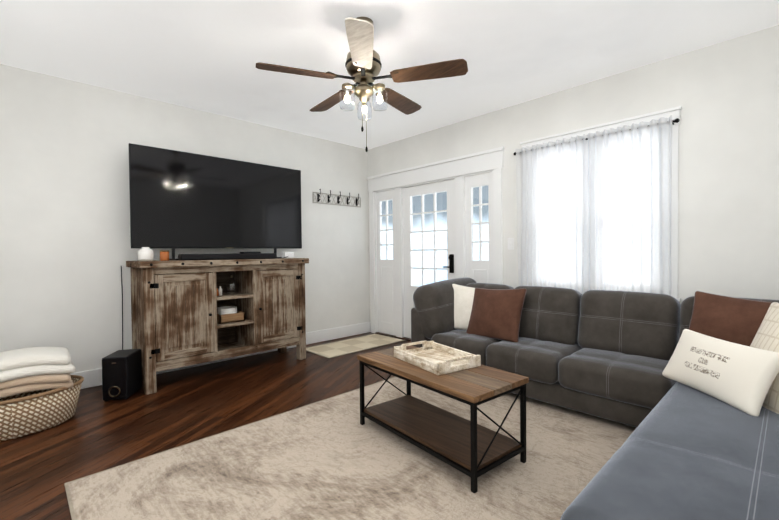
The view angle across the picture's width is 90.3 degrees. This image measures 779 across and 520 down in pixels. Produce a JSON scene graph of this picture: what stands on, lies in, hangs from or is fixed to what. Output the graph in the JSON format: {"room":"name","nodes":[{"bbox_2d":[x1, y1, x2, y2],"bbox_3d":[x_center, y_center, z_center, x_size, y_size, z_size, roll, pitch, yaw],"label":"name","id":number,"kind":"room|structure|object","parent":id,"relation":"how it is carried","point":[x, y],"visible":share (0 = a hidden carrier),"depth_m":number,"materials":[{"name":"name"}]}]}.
{"room":"living room","nodes":[
{"label":"living room","id":0,"kind":"room"},
{"bbox_2d":[0,64,369,372],"bbox_3d":[-2.038,-0.225,4.001,4.720,2.630,0.120,-2,1,-44],"label":"wall","id":1,"kind":"structure","parent":0,"point":[67,251],"depth_m":3.42,"materials":[{"name":"beige paint"}]},
{"bbox_2d":[70,322,370,388],"bbox_3d":[-1.936,1.014,4.015,4.599,0.150,0.018,-2,1,-44],"label":"baseboard","id":2,"kind":"structure","parent":1,"relation":"attached to","point":[93,378],"depth_m":4.89,"materials":[{"name":"white wood"}]},
{"bbox_2d":[313,189,360,206],"bbox_3d":[-0.673,-0.825,5.182,0.795,0.179,0.063,-2,1,-44],"label":"hook rail","id":3,"kind":"object","parent":1,"relation":"attached to","point":[330,194],"visible":1,"depth_m":5.18,"materials":[{"name":"grey metal"}]},
{"bbox_2d":[0,332,410,519],"bbox_3d":[-0.172,1.156,2.187,4.840,0.100,5.340,-2,1,-44],"label":"floor","id":4,"kind":"structure","parent":0,"point":[96,433],"depth_m":2.76,"materials":[{"name":"brown wood"}]},
{"bbox_2d":[0,347,83,441],"bbox_3d":[-2.502,0.865,2.566,0.755,0.515,0.509,-2,1,-44],"label":"basket","id":5,"kind":"object","parent":4,"relation":"on","point":[40,388],"visible":1,"depth_m":2.52,"materials":[{"name":"beige wicker"}]},
{"bbox_2d":[102,349,141,400],"bbox_3d":[-2.191,0.936,3.178,0.180,0.342,0.291,-1,1,-12],"label":"subwoofer","id":6,"kind":"object","parent":4,"relation":"on","point":[121,374],"visible":1,"depth_m":3.06,"materials":[{"name":"black plastic"}]},
{"bbox_2d":[121,247,308,394],"bbox_3d":[-1.663,0.482,3.836,1.652,1.215,0.604,-2,1,-44],"label":"console","id":7,"kind":"object","parent":4,"relation":"on","point":[189,309],"visible":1,"depth_m":3.53,"materials":[{"name":"brown wood"}]},
{"bbox_2d":[128,143,301,259],"bbox_3d":[-1.636,-0.515,3.927,1.680,1.014,0.260,-2,1,-44],"label":"tv","id":8,"kind":"object","parent":7,"relation":"on","point":[179,199],"visible":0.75,"depth_m":3.79,"materials":[{"name":"black plastic"}]},
{"bbox_2d":[64,377,636,519],"bbox_3d":[0.346,1.101,1.978,2.900,0.008,2.680,-2,1,-44],"label":"rug","id":9,"kind":"object","parent":4,"relation":"on","point":[332,458],"visible":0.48,"depth_m":2.00,"materials":[{"name":"beige carpet"}]},
{"bbox_2d":[357,340,528,492],"bbox_3d":[0.277,0.822,2.333,0.474,0.536,0.980,-1,1,-38],"label":"coffee table","id":10,"kind":"object","parent":9,"relation":"on","point":[473,449],"visible":1,"depth_m":2.17,"materials":[{"name":"brown wood"}]},
{"bbox_2d":[394,340,480,374],"bbox_3d":[0.283,0.590,2.399,0.411,0.075,0.518,-2,1,-44],"label":"tray","id":11,"kind":"object","parent":10,"relation":"on","point":[433,358],"depth_m":2.34,"materials":[{"name":"beige wood"}]},
{"bbox_2d":[411,277,778,519],"bbox_3d":[1.048,0.648,2.274,2.500,0.866,3.299,-2,1,-44],"label":"sofa","id":12,"kind":"object","parent":9,"relation":"on","point":[688,387],"visible":0.98,"depth_m":2.24,"materials":[{"name":"grey fabric"}]},
{"bbox_2d":[306,334,405,358],"bbox_3d":[-0.431,1.055,4.837,1.205,0.007,0.600,-2,1,-44],"label":"area rug","id":13,"kind":"object","parent":4,"relation":"on","point":[345,347],"visible":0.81,"depth_m":4.77,"materials":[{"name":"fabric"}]},
{"bbox_2d":[0,0,778,149],"bbox_3d":[-0.199,-1.573,2.136,4.840,0.100,5.340,-2,1,-44],"label":"ceiling","id":14,"kind":"structure","parent":0,"point":[204,55],"depth_m":2.79,"materials":[{"name":"paint"}]},
{"bbox_2d":[256,17,467,151],"bbox_3d":[-0.178,-1.115,2.542,1.272,0.829,1.252,-2,1,-44],"label":"ceiling fan","id":15,"kind":"object","parent":14,"relation":"hanging from","point":[363,65],"visible":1,"depth_m":2.42,"materials":[{"name":"brown wood"}]},
{"bbox_2d":[368,25,778,304],"bbox_3d":[1.499,-0.255,3.781,0.075,2.630,5.340,-2,1,-44],"label":"wall","id":16,"kind":"structure","parent":0,"point":[724,95],"depth_m":2.87,"materials":[{"name":"beige paint"}]},
{"bbox_2d":[367,147,503,340],"bbox_3d":[0.470,-0.064,4.826,0.117,2.228,2.154,-2,1,-44],"label":"door","id":17,"kind":"structure","parent":16,"relation":"attached to","point":[394,288],"depth_m":4.82,"materials":[{"name":"white wood"}]},
{"bbox_2d":[508,238,513,249],"bbox_3d":[1.245,-0.166,3.982,0.016,0.120,0.070,-2,1,-44],"label":"light switch","id":18,"kind":"object","parent":16,"relation":"attached to","point":[510,243],"visible":1,"depth_m":3.98,"materials":[{"name":"white plastic"}]},
{"bbox_2d":[514,115,679,295],"bbox_3d":[1.724,-0.364,3.411,0.108,1.458,1.345,-2,1,-44],"label":"curtain","id":19,"kind":"object","parent":16,"relation":"attached to","point":[594,211],"visible":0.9,"depth_m":3.30,"materials":[{"name":"white fabric"}]},
{"bbox_2d":[520,106,681,300],"bbox_3d":[1.793,-0.388,3.439,0.120,1.562,1.300,-2,1,-44],"label":"window","id":20,"kind":"structure","parent":16,"relation":"in","point":[674,112],"depth_m":2.99,"materials":[{"name":"white"}]},
{"label":"outside","id":21,"kind":"structure","parent":0,"visible":0},
{"bbox_2d":[382,186,488,285],"bbox_3d":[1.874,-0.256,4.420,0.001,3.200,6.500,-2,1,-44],"label":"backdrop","id":22,"kind":"structure","parent":21,"point":[417,226],"depth_m":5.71,"materials":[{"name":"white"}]}
]}

